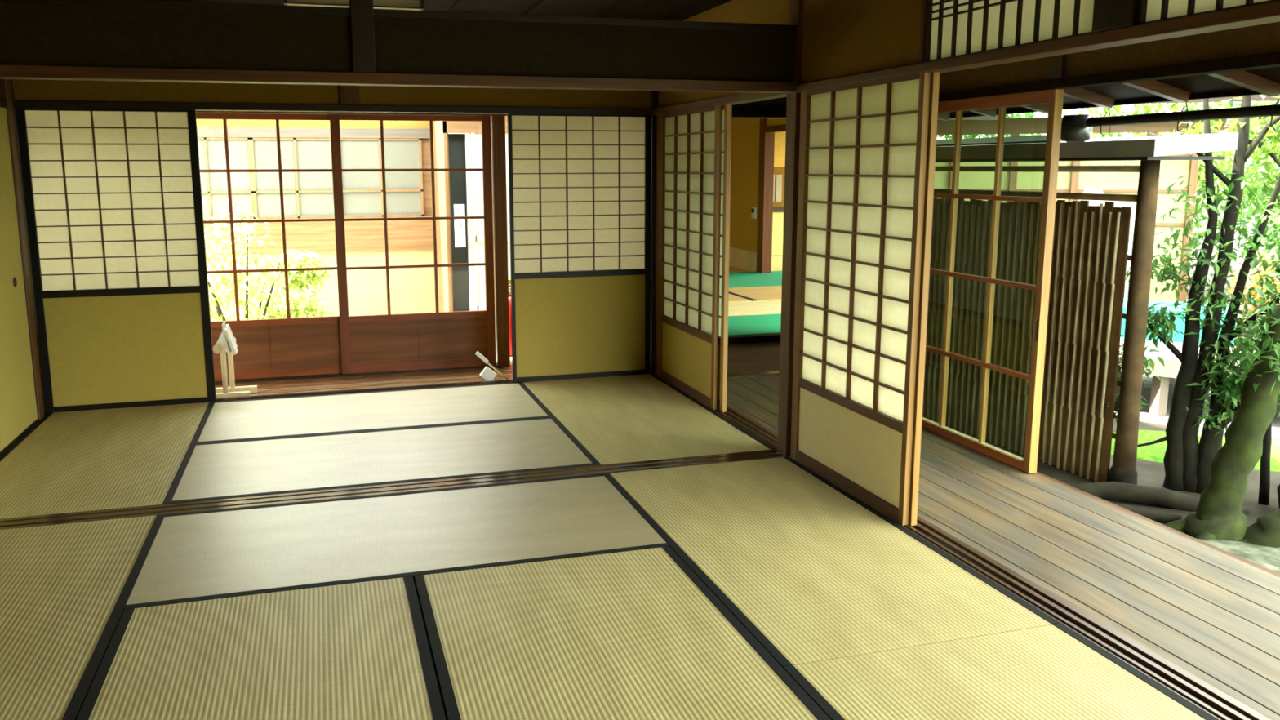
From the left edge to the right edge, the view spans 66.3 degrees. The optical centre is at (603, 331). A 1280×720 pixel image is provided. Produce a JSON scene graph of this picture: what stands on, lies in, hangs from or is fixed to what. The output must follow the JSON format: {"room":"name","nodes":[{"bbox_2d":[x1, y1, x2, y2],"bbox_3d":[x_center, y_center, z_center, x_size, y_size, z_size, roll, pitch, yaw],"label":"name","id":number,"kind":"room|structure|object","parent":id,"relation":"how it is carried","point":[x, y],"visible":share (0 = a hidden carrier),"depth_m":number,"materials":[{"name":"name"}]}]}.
{"room":"traditional dwelling","nodes":[
{"label":"traditional dwelling","id":0,"kind":"room"},
{"bbox_2d":[12,79,651,108],"bbox_3d":[-1.496,-1.666,6.043,3.950,0.528,0.040,-3,10,-16],"label":"wall","id":1,"kind":"structure","parent":0,"point":[24,89],"depth_m":5.97,"materials":[{"name":"paint"}]},
{"bbox_2d":[0,79,44,419],"bbox_3d":[-3.313,-0.608,5.494,0.095,2.380,0.090,-3,10,-16],"label":"trim","id":2,"kind":"structure","parent":1,"relation":"attached to","point":[5,84],"depth_m":5.51,"materials":[{"name":"brown wood"}]},
{"bbox_2d":[9,79,46,415],"bbox_3d":[-3.369,-0.631,5.632,0.085,2.380,0.210,-3,10,-16],"label":"trim","id":3,"kind":"structure","parent":1,"relation":"attached to","point":[11,80],"depth_m":5.66,"materials":[{"name":"brown wood"}]},
{"bbox_2d":[13,100,653,115],"bbox_3d":[-1.494,-1.385,6.088,3.950,0.042,0.085,-3,10,-16],"label":"lintel","id":4,"kind":"object","parent":1,"relation":"attached to","point":[17,104],"visible":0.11,"depth_m":5.97,"materials":[{"name":"brown wood"}]},
{"bbox_2d":[339,84,359,104],"bbox_3d":[-1.565,-1.649,6.002,0.117,0.508,0.045,-3,10,-16],"label":"trim","id":5,"kind":"structure","parent":1,"relation":"attached to","point":[348,95],"depth_m":6.01,"materials":[{"name":"brown wood"}]},
{"bbox_2d":[204,0,719,20],"bbox_3d":[-1.157,-1.737,5.054,3.470,0.025,1.980,-3,10,-16],"label":"trim","id":6,"kind":"structure","parent":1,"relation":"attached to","point":[457,4],"depth_m":5.46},
{"bbox_2d":[649,90,657,373],"bbox_3d":[0.364,-0.831,6.736,0.100,2.380,0.100,-3,10,-16],"label":"trim","id":7,"kind":"structure","parent":1,"relation":"attached to","point":[654,93],"depth_m":6.71,"materials":[{"name":"brown wood"}]},
{"bbox_2d":[0,3,795,81],"bbox_3d":[-0.964,-1.197,4.103,3.870,0.227,0.050,-3,10,-16],"label":"wall","id":8,"kind":"structure","parent":0,"point":[31,34],"depth_m":4.09,"materials":[{"name":"paint"}]},
{"bbox_2d":[349,0,376,72],"bbox_3d":[-1.005,-1.329,4.063,0.093,0.502,0.092,-3,10,-16],"label":"trim","id":9,"kind":"structure","parent":8,"relation":"attached to","point":[362,11],"depth_m":4.04,"materials":[{"name":"brown wood"}]},
{"bbox_2d":[0,0,796,32],"bbox_3d":[-0.965,-1.323,4.082,3.870,0.030,0.080,-3,10,-16],"label":"rail","id":10,"kind":"object","parent":8,"relation":"on","point":[153,4],"visible":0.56,"depth_m":4.09,"materials":[{"name":"brown wood"}]},
{"bbox_2d":[160,0,732,20],"bbox_3d":[-0.457,-1.332,2.308,4.080,0.080,7.900,-3,10,-16],"label":"ceiling","id":11,"kind":"structure","parent":0,"point":[637,9],"depth_m":5.52,"materials":[{"name":"wood"}]},
{"bbox_2d":[283,0,424,10],"bbox_3d":[-1.278,-1.670,4.977,0.652,0.130,0.652,-3,10,-16],"label":"ceiling lamp","id":12,"kind":"object","parent":11,"relation":"attached to","point":[412,5],"visible":0.4,"depth_m":4.72,"materials":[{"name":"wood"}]},
{"bbox_2d":[215,342,780,395],"bbox_3d":[-1.043,0.335,7.104,6.200,0.090,1.170,-3,10,-16],"label":"floor","id":13,"kind":"structure","parent":0,"point":[754,357],"depth_m":6.90,"materials":[{"name":"wood"}]},
{"bbox_2d":[213,336,257,398],"bbox_3d":[-2.411,0.239,6.306,0.276,0.375,0.317,-1,10,-4],"label":"wooden stand","id":14,"kind":"object","parent":13,"relation":"on","point":[225,391],"visible":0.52,"depth_m":6.26,"materials":[{"name":"brown wood"}]},
{"bbox_2d":[215,321,237,355],"bbox_3d":[-2.416,0.036,6.269,0.132,0.207,0.200,-3,10,-16],"label":"wrap","id":15,"kind":"object","parent":14,"relation":"on","point":[226,336],"visible":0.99,"depth_m":6.22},
{"bbox_2d":[214,364,497,383],"bbox_3d":[-2.429,0.361,6.857,3.400,0.070,0.120,-3,10,-16],"label":"sill","id":16,"kind":"structure","parent":13,"relation":"on","point":[496,365],"depth_m":6.95,"materials":[{"name":"brown wood"}]},
{"bbox_2d":[195,113,496,380],"bbox_3d":[-1.845,-0.595,6.863,2.150,1.810,0.070,-3,10,-16],"label":"door","id":17,"kind":"structure","parent":16,"relation":"on","point":[381,343],"depth_m":6.94,"materials":[{"name":"red wood"}]},
{"bbox_2d":[727,370,779,378],"bbox_3d":[1.244,0.332,7.112,1.800,0.075,0.080,-3,10,-16],"label":"sill","id":18,"kind":"structure","parent":13,"relation":"on","point":[775,372],"depth_m":7.04,"materials":[{"name":"brown wood"}]},
{"bbox_2d":[728,254,782,272],"bbox_3d":[2.070,-0.600,12.473,6.400,0.092,7.460,-3,10,-16],"label":"floor","id":19,"kind":"structure","parent":0,"point":[776,262],"depth_m":14.32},
{"bbox_2d":[727,333,780,344],"bbox_3d":[1.765,0.069,8.529,3.600,0.120,0.060,-3,10,-16],"label":"sill","id":20,"kind":"structure","parent":19,"relation":"on","point":[752,339],"depth_m":8.36,"materials":[{"name":"brown wood"}]},
{"bbox_2d":[728,313,781,336],"bbox_3d":[1.543,-0.071,9.013,3.350,0.014,1.015,-3,10,-16],"label":"carpet","id":21,"kind":"object","parent":19,"relation":"on","point":[762,324],"visible":0.21,"depth_m":8.93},
{"bbox_2d":[728,299,781,315],"bbox_3d":[1.723,-0.250,10.088,2.426,0.011,0.960,-3,10,-16],"label":"mat","id":22,"kind":"object","parent":19,"relation":"on","point":[771,306],"visible":0.07,"depth_m":10.00,"materials":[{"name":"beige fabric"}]},
{"bbox_2d":[728,271,782,287],"bbox_3d":[1.225,-0.641,12.420,4.650,0.014,1.520,-3,10,-16],"label":"carpet","id":23,"kind":"object","parent":19,"relation":"on","point":[738,279],"visible":0.02,"depth_m":12.49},
{"bbox_2d":[728,285,782,300],"bbox_3d":[2.060,-0.453,11.287,1.206,0.011,1.110,-3,10,-16],"label":"mat","id":24,"kind":"object","parent":19,"relation":"on","point":[769,292],"visible":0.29,"depth_m":11.23,"materials":[{"name":"beige wicker"}]},
{"bbox_2d":[771,131,786,255],"bbox_3d":[2.836,-2.473,16.040,2.600,2.400,0.530,-3,10,-16],"label":"screen","id":25,"kind":"object","parent":19,"relation":"on","point":[780,137],"visible":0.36,"depth_m":15.86,"materials":[{"name":"yellow paper"}]},
{"bbox_2d":[729,117,786,252],"bbox_3d":[2.420,-1.976,12.272,0.100,2.130,6.000,-3,10,-16],"label":"wall","id":26,"kind":"structure","parent":0,"point":[744,156],"depth_m":13.67,"materials":[{"name":"paint"}]},
{"bbox_2d":[728,247,756,271],"bbox_3d":[1.867,-1.101,14.356,0.115,0.280,2.020,-3,10,-16],"label":"baseboard","id":27,"kind":"structure","parent":26,"relation":"attached to","point":[744,260],"depth_m":13.82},
{"bbox_2d":[756,118,774,273],"bbox_3d":[2.175,-1.978,13.139,0.140,2.410,0.180,-3,10,-16],"label":"trim","id":28,"kind":"structure","parent":26,"relation":"attached to","point":[766,140],"depth_m":13.11,"materials":[{"name":"brown wood"}]},
{"bbox_2d":[738,97,786,105],"bbox_3d":[1.751,-2.096,8.185,3.600,0.415,0.060,-3,10,-16],"label":"wall","id":29,"kind":"structure","parent":0,"point":[778,101],"depth_m":8.08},
{"bbox_2d":[731,104,998,120],"bbox_3d":[1.752,-1.842,8.228,3.600,0.100,0.100,-3,10,-16],"label":"lintel","id":30,"kind":"object","parent":29,"relation":"attached to","point":[753,111],"visible":0.14,"depth_m":8.06,"materials":[{"name":"brown wood"}]},
{"bbox_2d":[657,0,921,107],"bbox_3d":[0.797,-1.511,5.084,0.040,0.535,3.055,-3,10,-16],"label":"wall","id":31,"kind":"structure","parent":0,"point":[841,37],"depth_m":4.25,"materials":[{"name":"paint"}]},
{"bbox_2d":[653,92,786,115],"bbox_3d":[0.648,-1.319,5.645,0.100,0.042,1.970,-3,10,-16],"label":"trim","id":32,"kind":"structure","parent":31,"relation":"attached to","point":[740,98],"depth_m":5.45,"materials":[{"name":"brown wood"}]},
{"bbox_2d":[777,0,803,456],"bbox_3d":[0.942,-0.504,4.775,0.100,2.380,0.100,-3,10,-16],"label":"pillar","id":33,"kind":"structure","parent":31,"relation":"attached to","point":[795,15],"depth_m":4.75,"materials":[{"name":"brown wood"}]},
{"bbox_2d":[918,0,926,62],"bbox_3d":[1.219,-1.200,3.640,0.077,0.395,0.025,-3,10,-16],"label":"trim","id":34,"kind":"structure","parent":31,"relation":"attached to","point":[923,10],"depth_m":3.64,"materials":[{"name":"brown wood"}]},
{"bbox_2d":[924,0,1094,62],"bbox_3d":[1.324,-1.100,3.227,0.030,0.335,0.848,-3,10,-16],"label":"transom window","id":35,"kind":"structure","parent":31,"relation":"in","point":[953,28],"depth_m":3.28,"materials":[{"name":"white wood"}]},
{"bbox_2d":[795,0,1279,92],"bbox_3d":[1.726,-0.701,1.954,0.100,0.035,5.620,-3,10,-16],"label":"beam","id":36,"kind":"structure","parent":31,"relation":"attached to","point":[1265,12],"depth_m":2.87,"materials":[{"name":"brown wood"}]},
{"bbox_2d":[1092,0,1138,32],"bbox_3d":[1.480,-1.111,2.742,0.093,0.515,0.150,-3,10,-16],"label":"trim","id":37,"kind":"structure","parent":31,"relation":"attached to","point":[1108,15],"depth_m":2.76,"materials":[{"name":"brown wood"}]},
{"bbox_2d":[1136,0,1277,25],"bbox_3d":[1.601,-0.942,2.277,0.030,0.335,0.848,-3,10,-16],"label":"transom window","id":38,"kind":"structure","parent":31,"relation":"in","point":[1148,11],"depth_m":2.59,"materials":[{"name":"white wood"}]},
{"bbox_2d":[726,375,1279,719],"bbox_3d":[1.879,0.874,3.849,0.986,0.040,6.630,-3,10,-16],"label":"floor","id":39,"kind":"structure","parent":0,"point":[1236,677],"depth_m":3.72,"materials":[{"name":"wood"}]},
{"bbox_2d":[653,373,777,450],"bbox_3d":[0.680,0.480,5.954,0.128,0.070,1.970,-3,10,-16],"label":"trim","id":40,"kind":"structure","parent":39,"relation":"on","point":[765,434],"depth_m":5.49,"materials":[{"name":"brown wood"}]},
{"bbox_2d":[655,105,722,409],"bbox_3d":[0.516,-0.491,6.186,0.027,1.770,1.053,-3,10,-16],"label":"screen","id":41,"kind":"object","parent":40,"relation":"on","point":[689,142],"visible":1,"depth_m":6.12,"materials":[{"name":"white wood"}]},
{"bbox_2d":[717,104,732,412],"bbox_3d":[0.553,-0.487,6.161,0.027,1.770,1.123,-3,10,-16],"label":"screen","id":42,"kind":"object","parent":40,"relation":"on","point":[726,108],"visible":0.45,"depth_m":5.65,"materials":[{"name":"brown wood"}]},
{"bbox_2d":[789,456,1271,719],"bbox_3d":[1.761,1.097,2.253,0.128,0.070,5.600,-3,10,-16],"label":"door track","id":43,"kind":"structure","parent":39,"relation":"on","point":[1204,695],"depth_m":3.05,"materials":[{"name":"brown wood"}]},
{"bbox_2d":[790,72,930,524],"bbox_3d":[1.076,-0.172,4.269,0.027,1.770,0.988,-3,10,-16],"label":"screen","id":44,"kind":"object","parent":43,"relation":"on","point":[863,146],"visible":1,"depth_m":4.19,"materials":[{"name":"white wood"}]},
{"bbox_2d":[908,71,939,525],"bbox_3d":[1.105,-0.172,4.272,0.027,1.770,1.008,-3,10,-16],"label":"screen","id":45,"kind":"object","parent":43,"relation":"on","point":[935,77],"visible":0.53,"depth_m":3.79,"materials":[{"name":"orange wood"}]},
{"bbox_2d":[1034,471,1279,577],"bbox_3d":[2.193,0.779,4.594,0.030,0.098,7.900,-3,10,-16],"label":"trim","id":46,"kind":"structure","parent":39,"relation":"attached to","point":[1215,548],"depth_m":4.08,"materials":[{"name":"brown wood"}]},
{"bbox_2d":[938,22,1279,93],"bbox_3d":[2.325,-1.174,3.674,0.025,0.305,6.700,-3,10,-16],"label":"wall","id":47,"kind":"structure","parent":0,"point":[1264,38],"depth_m":4.06,"materials":[{"name":"paint"}]},
{"bbox_2d":[921,88,1063,473],"bbox_3d":[1.933,-0.298,5.168,0.047,1.825,1.129,-3,10,-16],"label":"door","id":48,"kind":"structure","parent":47,"relation":"in","point":[1055,97],"depth_m":4.88,"materials":[{"name":"brown wood"}]},
{"bbox_2d":[1049,53,1066,79],"bbox_3d":[2.070,-1.284,4.452,0.030,0.265,0.070,-3,10,-16],"label":"trim","id":49,"kind":"structure","parent":47,"relation":"attached to","point":[1058,63],"depth_m":4.44,"materials":[{"name":"brown wood"}]},
{"bbox_2d":[1063,88,1115,108],"bbox_3d":[2.336,-1.300,5.144,0.822,0.242,0.045,-3,10,-16],"label":"trim","id":50,"kind":"structure","parent":47,"relation":"attached to","point":[1081,94],"depth_m":5.21,"materials":[{"name":"brown wood"}]},
{"bbox_2d":[938,51,1279,102],"bbox_3d":[2.323,-1.003,3.702,0.090,0.043,6.700,-3,10,-16],"label":"lintel","id":51,"kind":"object","parent":47,"relation":"attached to","point":[1272,60],"visible":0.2,"depth_m":4.04,"materials":[{"name":"wood"}]},
{"bbox_2d":[1121,80,1190,102],"bbox_3d":[2.469,-1.224,4.689,0.822,0.242,0.045,-3,10,-16],"label":"rafter","id":52,"kind":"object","parent":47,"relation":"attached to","point":[1153,86],"depth_m":4.75,"materials":[{"name":"brown wood"}]},
{"bbox_2d":[1207,71,1279,96],"bbox_3d":[2.602,-1.149,4.234,0.822,0.242,0.045,-3,10,-16],"label":"rafter","id":53,"kind":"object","parent":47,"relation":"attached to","point":[1245,79],"depth_m":4.29,"materials":[{"name":"brown wood"}]},
{"bbox_2d":[949,66,1279,114],"bbox_3d":[2.769,-1.110,3.762,0.870,0.245,6.600,-3,10,-16],"label":"ceiling","id":54,"kind":"structure","parent":0,"point":[1205,83],"depth_m":4.71,"materials":[{"name":"wood"}]},
{"bbox_2d":[937,88,1263,119],"bbox_3d":[3.187,-1.025,3.898,0.040,0.070,6.600,-3,10,-16],"label":"trim","id":55,"kind":"structure","parent":54,"relation":"attached to","point":[1240,92],"depth_m":5.12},
{"bbox_2d":[1085,99,1279,137],"bbox_3d":[3.311,-0.803,3.286,0.068,0.179,4.500,-3,10,-16],"label":"rain gutter","id":56,"kind":"object","parent":54,"relation":"attached to","point":[1272,110],"visible":1,"depth_m":4.79,"materials":[{"name":"black metal"}]},
{"bbox_2d":[1060,114,1093,142],"bbox_3d":[2.660,-1.143,5.518,0.170,0.150,0.170,-3,10,-16],"label":"funnel","id":57,"kind":"object","parent":56,"relation":"attached to","point":[1074,128],"visible":0.89,"depth_m":5.46,"materials":[{"name":"metal"}]},
{"bbox_3d":[-0.504,1.089,2.693,3.960,0.058,7.690,-3,10,-16],"label":"floor","id":58,"kind":"structure","parent":0,"visible":0},
{"bbox_2d":[0,420,38,455],"bbox_3d":[-2.273,1.129,2.114,0.100,0.064,7.560,-3,10,-16],"label":"sill","id":59,"kind":"structure","parent":58,"relation":"on","point":[37,420],"depth_m":5.25,"materials":[{"name":"brown wood"}]},
{"bbox_2d":[0,104,39,454],"bbox_3d":[-3.134,-0.286,5.043,0.025,1.766,0.955,-3,10,-16],"label":"door","id":60,"kind":"structure","parent":59,"relation":"on","point":[19,411],"depth_m":5.29,"materials":[{"name":"paper"}]},
{"bbox_2d":[0,514,164,719],"bbox_3d":[-2.018,0.967,3.075,0.928,0.060,1.908,-3,10,-16],"label":"mat","id":61,"kind":"object","parent":58,"relation":"on","point":[65,589],"visible":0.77,"depth_m":3.27,"materials":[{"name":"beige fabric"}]},
{"bbox_2d":[0,401,214,519],"bbox_3d":[-2.590,0.641,5.034,0.928,0.060,1.943,-3,10,-16],"label":"mat","id":62,"kind":"object","parent":58,"relation":"on","point":[126,457],"visible":0.77,"depth_m":4.87,"materials":[{"name":"beige wicker"}]},
{"bbox_2d":[75,575,445,719],"bbox_3d":[-0.861,1.068,2.445,0.932,0.060,1.908,-3,10,-16],"label":"mat","id":63,"kind":"object","parent":58,"relation":"on","point":[360,651],"visible":1,"depth_m":2.88,"materials":[{"name":"beige wicker"}]},
{"bbox_2d":[44,373,649,414],"bbox_3d":[-1.491,0.410,6.403,3.950,0.058,0.115,-3,10,-16],"label":"sill","id":64,"kind":"structure","parent":58,"relation":"on","point":[322,393],"depth_m":6.38,"materials":[{"name":"brown wood"}]},
{"bbox_2d":[15,107,216,412],"bbox_3d":[-2.873,-0.417,5.828,0.947,1.770,0.028,-3,10,-16],"label":"screen","id":65,"kind":"object","parent":64,"relation":"on","point":[113,201],"visible":1,"depth_m":5.82,"materials":[{"name":"paper"}]},
{"bbox_2d":[506,113,651,382],"bbox_3d":[-0.148,-0.558,6.600,0.975,1.770,0.028,-3,10,-16],"label":"screen","id":66,"kind":"object","parent":64,"relation":"on","point":[580,185],"visible":1,"depth_m":6.59,"materials":[{"name":"paper"}]},
{"bbox_2d":[196,382,549,443],"bbox_3d":[-1.362,0.494,5.880,1.903,0.060,0.973,-3,10,-16],"label":"mat","id":67,"kind":"object","parent":58,"relation":"on","point":[312,415],"visible":0.71,"depth_m":5.82,"materials":[{"name":"beige wicker"}]},
{"bbox_2d":[170,417,594,503],"bbox_3d":[-1.093,0.648,4.958,1.903,0.060,0.968,-3,10,-16],"label":"mat","id":68,"kind":"object","parent":58,"relation":"on","point":[217,470],"visible":0.71,"depth_m":4.88,"materials":[{"name":"beige wicker"}]},
{"bbox_2d":[0,448,785,529],"bbox_3d":[-0.961,0.738,4.426,3.860,0.060,0.140,-3,10,-16],"label":"door track","id":69,"kind":"structure","parent":58,"relation":"on","point":[175,508],"depth_m":4.40,"materials":[{"name":"brown wood"}]},
{"bbox_2d":[124,473,669,609],"bbox_3d":[-0.791,0.820,3.924,1.903,0.060,0.931,-3,10,-16],"label":"mat","id":70,"kind":"object","parent":58,"relation":"on","point":[194,556],"visible":0.71,"depth_m":3.84,"materials":[{"name":"beige wicker"}]},
{"bbox_2d":[414,546,831,719],"bbox_3d":[0.054,1.021,2.704,0.959,0.060,1.908,-3,10,-16],"label":"mat","id":71,"kind":"object","parent":58,"relation":"on","point":[634,634],"visible":0.96,"depth_m":2.95,"materials":[{"name":"beige wicker"}]},
{"bbox_2d":[517,373,776,465],"bbox_3d":[0.151,0.500,5.811,0.963,0.060,1.943,-3,10,-16],"label":"mat","id":72,"kind":"object","parent":58,"relation":"on","point":[631,418],"visible":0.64,"depth_m":5.60,"materials":[{"name":"beige wicker"}]},
{"bbox_2d":[603,456,1060,666],"bbox_3d":[0.720,0.824,3.863,0.963,0.060,1.883,-3,10,-16],"label":"mat","id":73,"kind":"object","parent":58,"relation":"on","point":[814,572],"visible":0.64,"depth_m":3.54,"materials":[{"name":"beige wicker"}]},
{"bbox_2d":[782,622,1218,719],"bbox_3d":[1.245,1.124,2.062,0.963,0.060,1.908,-3,10,-16],"label":"mat","id":74,"kind":"object","parent":58,"relation":"on","point":[1053,672],"visible":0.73,"depth_m":2.74,"materials":[{"name":"beige wicker"}]},
{"bbox_3d":[-1.906,-1.681,6.659,4.500,0.260,0.060,-3,10,-16],"label":"wall","id":75,"kind":"structure","parent":0,"visible":0},
{"bbox_2d":[195,111,506,115],"bbox_3d":[-2.388,-1.495,6.560,3.500,0.070,0.160,-3,10,-16],"label":"lintel","id":76,"kind":"object","parent":75,"relation":"attached to","point":[197,112],"visible":0.25,"depth_m":6.65,"materials":[{"name":"brown wood"}]},
{"bbox_2d":[490,115,510,367],"bbox_3d":[-0.757,-0.718,7.150,0.090,2.090,0.110,-3,10,-16],"label":"trim","id":77,"kind":"structure","parent":75,"relation":"attached to","point":[498,148],"depth_m":7.11,"materials":[{"name":"brown wood"}]},
{"bbox_3d":[-2.806,-0.311,3.713,0.090,2.380,0.100,-3,10,-16],"label":"trim","id":78,"kind":"structure","parent":0,"visible":0},
{"bbox_2d":[0,64,796,93],"bbox_3d":[-0.964,-1.062,4.126,3.870,0.046,0.100,-3,10,-16],"label":"lintel","id":79,"kind":"object","parent":78,"relation":"attached to","point":[6,71],"visible":1,"depth_m":4.09,"materials":[{"name":"brown wood"}]},
{"label":"outside","id":80,"kind":"structure","parent":0,"visible":0},
{"bbox_2d":[933,93,1279,302],"bbox_3d":[5.140,-1.718,10.400,4.100,3.080,2.000,3,10,17],"label":"building","id":81,"kind":"structure","parent":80,"point":[1110,183],"depth_m":10.22,"materials":[{"name":"brown wood"}]},
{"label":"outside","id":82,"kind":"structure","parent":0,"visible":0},
{"bbox_3d":[-4.949,0.643,7.630,7.950,0.100,2.550,-3,10,-16],"label":"courtyard","id":83,"kind":"object","parent":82,"visible":0},
{"bbox_2d":[203,204,337,320],"bbox_3d":[-3.072,-0.240,7.802,1.935,1.580,0.857,-3,10,-16],"label":"bush","id":84,"kind":"object","parent":83,"relation":"on","point":[298,261],"visible":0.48,"depth_m":7.77,"materials":[{"name":"green plant"}]},
{"bbox_2d":[196,119,435,321],"bbox_3d":[-5.414,-1.030,8.692,7.800,2.850,0.950,-3,10,-16],"label":"building","id":85,"kind":"structure","parent":83,"relation":"on","point":[252,144],"depth_m":9.35,"materials":[{"name":"beige paint"}]},
{"bbox_2d":[432,115,511,311],"bbox_3d":[-0.912,-0.934,9.073,1.250,2.500,1.550,-3,10,-16],"label":"building","id":86,"kind":"structure","parent":83,"relation":"on","point":[460,288],"depth_m":8.64,"materials":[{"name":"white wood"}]},
{"bbox_2d":[453,204,465,247],"bbox_3d":[-1.246,-0.917,8.497,0.092,0.370,0.010,-3,10,-16],"label":"hanging sign","id":87,"kind":"object","parent":86,"relation":"hanging from","point":[459,209],"visible":0.98,"depth_m":8.49,"materials":[{"name":"white paper"}]},
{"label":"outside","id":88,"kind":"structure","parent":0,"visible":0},
{"bbox_2d":[924,373,1279,527],"bbox_3d":[7.987,1.213,4.406,13.000,0.140,11.000,-3,10,-16],"label":"garden","id":89,"kind":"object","parent":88,"point":[1150,473],"depth_m":5.95,"materials":[{"name":"soil"}]},
{"bbox_2d":[922,165,1140,482],"bbox_3d":[2.582,-0.218,6.946,0.076,1.884,2.743,-3,10,-19],"label":"bamboo fence","id":90,"kind":"object","parent":89,"relation":"on","point":[1090,249],"visible":0.56,"depth_m":6.30,"materials":[{"name":"wood"}]},
{"bbox_2d":[935,133,1238,162],"bbox_3d":[2.719,-1.236,6.670,0.550,0.157,3.100,-3,10,-16],"label":"roof","id":91,"kind":"structure","parent":90,"relation":"on","point":[1024,148],"depth_m":5.55,"materials":[{"name":"metal"}]},
{"bbox_2d":[1107,160,1160,484],"bbox_3d":[3.070,-0.025,5.650,0.156,1.930,0.152,-3,10,-16],"label":"fence post","id":92,"kind":"object","parent":89,"relation":"on","point":[1123,468],"visible":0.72,"depth_m":5.61,"materials":[{"name":"brown wood"}]},
{"bbox_2d":[1127,508,1182,523],"bbox_3d":[2.908,1.000,5.290,0.376,0.084,0.099,3,10,21],"label":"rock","id":93,"kind":"object","parent":89,"relation":"on","point":[1157,516],"visible":0.39,"depth_m":5.25,"materials":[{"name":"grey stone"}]},
{"bbox_2d":[1067,481,1248,514],"bbox_3d":[2.982,0.935,5.540,1.163,0.151,0.123,3,10,19],"label":"root","id":94,"kind":"object","parent":89,"relation":"on","point":[1106,491],"visible":0.48,"depth_m":5.49,"materials":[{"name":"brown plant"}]},
{"bbox_2d":[1119,336,1261,415],"bbox_3d":[5.088,0.377,7.672,3.796,0.450,1.499,6,11,32],"label":"platform","id":95,"kind":"object","parent":89,"relation":"on","point":[1168,373],"visible":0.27,"depth_m":7.42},
{"bbox_2d":[1120,297,1235,344],"bbox_3d":[4.705,-0.101,8.350,1.149,0.268,0.550,6,11,32],"label":"cloth","id":96,"kind":"object","parent":95,"relation":"on","point":[1180,324],"visible":0.02,"depth_m":8.11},
{"bbox_2d":[1106,95,1279,493],"bbox_3d":[3.546,-0.523,5.455,0.704,3.010,1.331,-8,12,-38],"label":"tree","id":97,"kind":"object","parent":89,"relation":"on","point":[1187,461],"visible":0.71,"depth_m":5.59,"materials":[{"name":"green plant"}]},
{"bbox_2d":[1111,430,1279,471],"bbox_3d":[3.861,0.767,6.624,1.866,0.078,0.873,3,10,17],"label":"moss patch","id":98,"kind":"object","parent":89,"relation":"on","point":[1155,452],"visible":0.18,"depth_m":6.45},
{"bbox_2d":[1114,374,1279,438],"bbox_3d":[4.889,0.550,7.983,3.064,0.057,2.386,7,12,38],"label":"gravel patch","id":99,"kind":"object","parent":89,"relation":"on","point":[1144,415],"visible":0.07,"depth_m":7.55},
{"bbox_2d":[1224,248,1279,337],"bbox_3d":[5.778,-0.135,8.555,0.648,1.183,0.717,-3,10,-16],"label":"shrub","id":100,"kind":"object","parent":99,"relation":"on","point":[1255,278],"visible":0.26,"depth_m":8.51,"materials":[{"name":"green plant"}]},
{"bbox_2d":[1164,235,1279,541],"bbox_3d":[3.308,0.292,4.855,0.664,1.698,0.791,-5,11,-28],"label":"leaning tree","id":101,"kind":"object","parent":89,"relation":"on","point":[1218,515],"visible":0.89,"depth_m":4.88,"materials":[{"name":"green plant"}]},
{"bbox_2d":[1172,95,1279,276],"bbox_3d":[3.836,-0.743,5.004,2.319,3.587,3.156,2,10,10],"label":"foliage tree","id":102,"kind":"object","parent":89,"relation":"on","point":[1264,146],"visible":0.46,"depth_m":5.65,"materials":[{"name":"green plant"}]},
{"bbox_2d":[1182,532,1279,573],"bbox_3d":[3.323,1.151,4.418,2.013,0.058,1.130,6,12,35],"label":"ground","id":103,"kind":"structure","parent":89,"relation":"on","point":[1268,557],"depth_m":4.78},
{"bbox_2d":[1185,266,1279,505],"bbox_3d":[3.757,0.284,5.422,0.689,1.415,0.764,-3,10,-16],"label":"leafy shrub","id":104,"kind":"object","parent":89,"relation":"on","point":[1233,392],"visible":0.47,"depth_m":5.50,"materials":[{"name":"green plant"}]},
{"bbox_2d":[1237,508,1279,547],"bbox_3d":[3.496,0.667,4.804,0.880,0.998,0.236,2,10,12],"label":"rock","id":105,"kind":"object","parent":89,"relation":"on","point":[1265,531],"visible":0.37,"depth_m":4.87,"materials":[{"name":"green stone"}]},
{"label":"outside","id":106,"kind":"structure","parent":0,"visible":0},
{"bbox_2d":[1186,235,1279,337],"bbox_3d":[7.981,-1.542,20.825,19.800,0.140,21.000,-3,10,-16],"label":"garden","id":107,"kind":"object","parent":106,"point":[1233,263],"depth_m":17.95,"materials":[{"name":"soil"}]},
{"bbox_2d":[936,112,1041,139],"bbox_3d":[6.039,-4.205,19.427,5.018,5.623,3.990,2,10,11],"label":"tree","id":108,"kind":"object","parent":107,"relation":"on","point":[1027,114],"visible":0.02,"depth_m":18.35,"materials":[{"name":"green plant"}]},
{"bbox_2d":[1076,186,1135,298],"bbox_3d":[4.842,-0.470,9.637,0.860,1.897,0.654,-3,10,-16],"label":"wall","id":109,"kind":"structure","parent":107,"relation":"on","point":[1087,190],"depth_m":9.39,"materials":[{"name":"white paint"}]},
{"bbox_2d":[1043,102,1275,258],"bbox_3d":[7.841,-2.515,14.410,3.687,3.945,2.754,4,10,23],"label":"tree","id":110,"kind":"object","parent":107,"relation":"on","point":[1140,108],"visible":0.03,"depth_m":14.08,"materials":[{"name":"green plant"}]},
{"bbox_2d":[1155,101,1279,258],"bbox_3d":[12.071,-3.729,16.584,4.366,5.574,4.702,-3,10,-16],"label":"tree","id":111,"kind":"object","parent":107,"relation":"on","point":[1222,207],"visible":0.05,"depth_m":17.05,"materials":[{"name":"green plant"}]},
{"bbox_2d":[1219,101,1279,260],"bbox_3d":[8.867,-1.761,10.897,3.298,3.604,2.532,4,10,21],"label":"tree","id":112,"kind":"object","parent":107,"relation":"on","point":[1248,166],"visible":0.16,"depth_m":11.57,"materials":[{"name":"green plant"}]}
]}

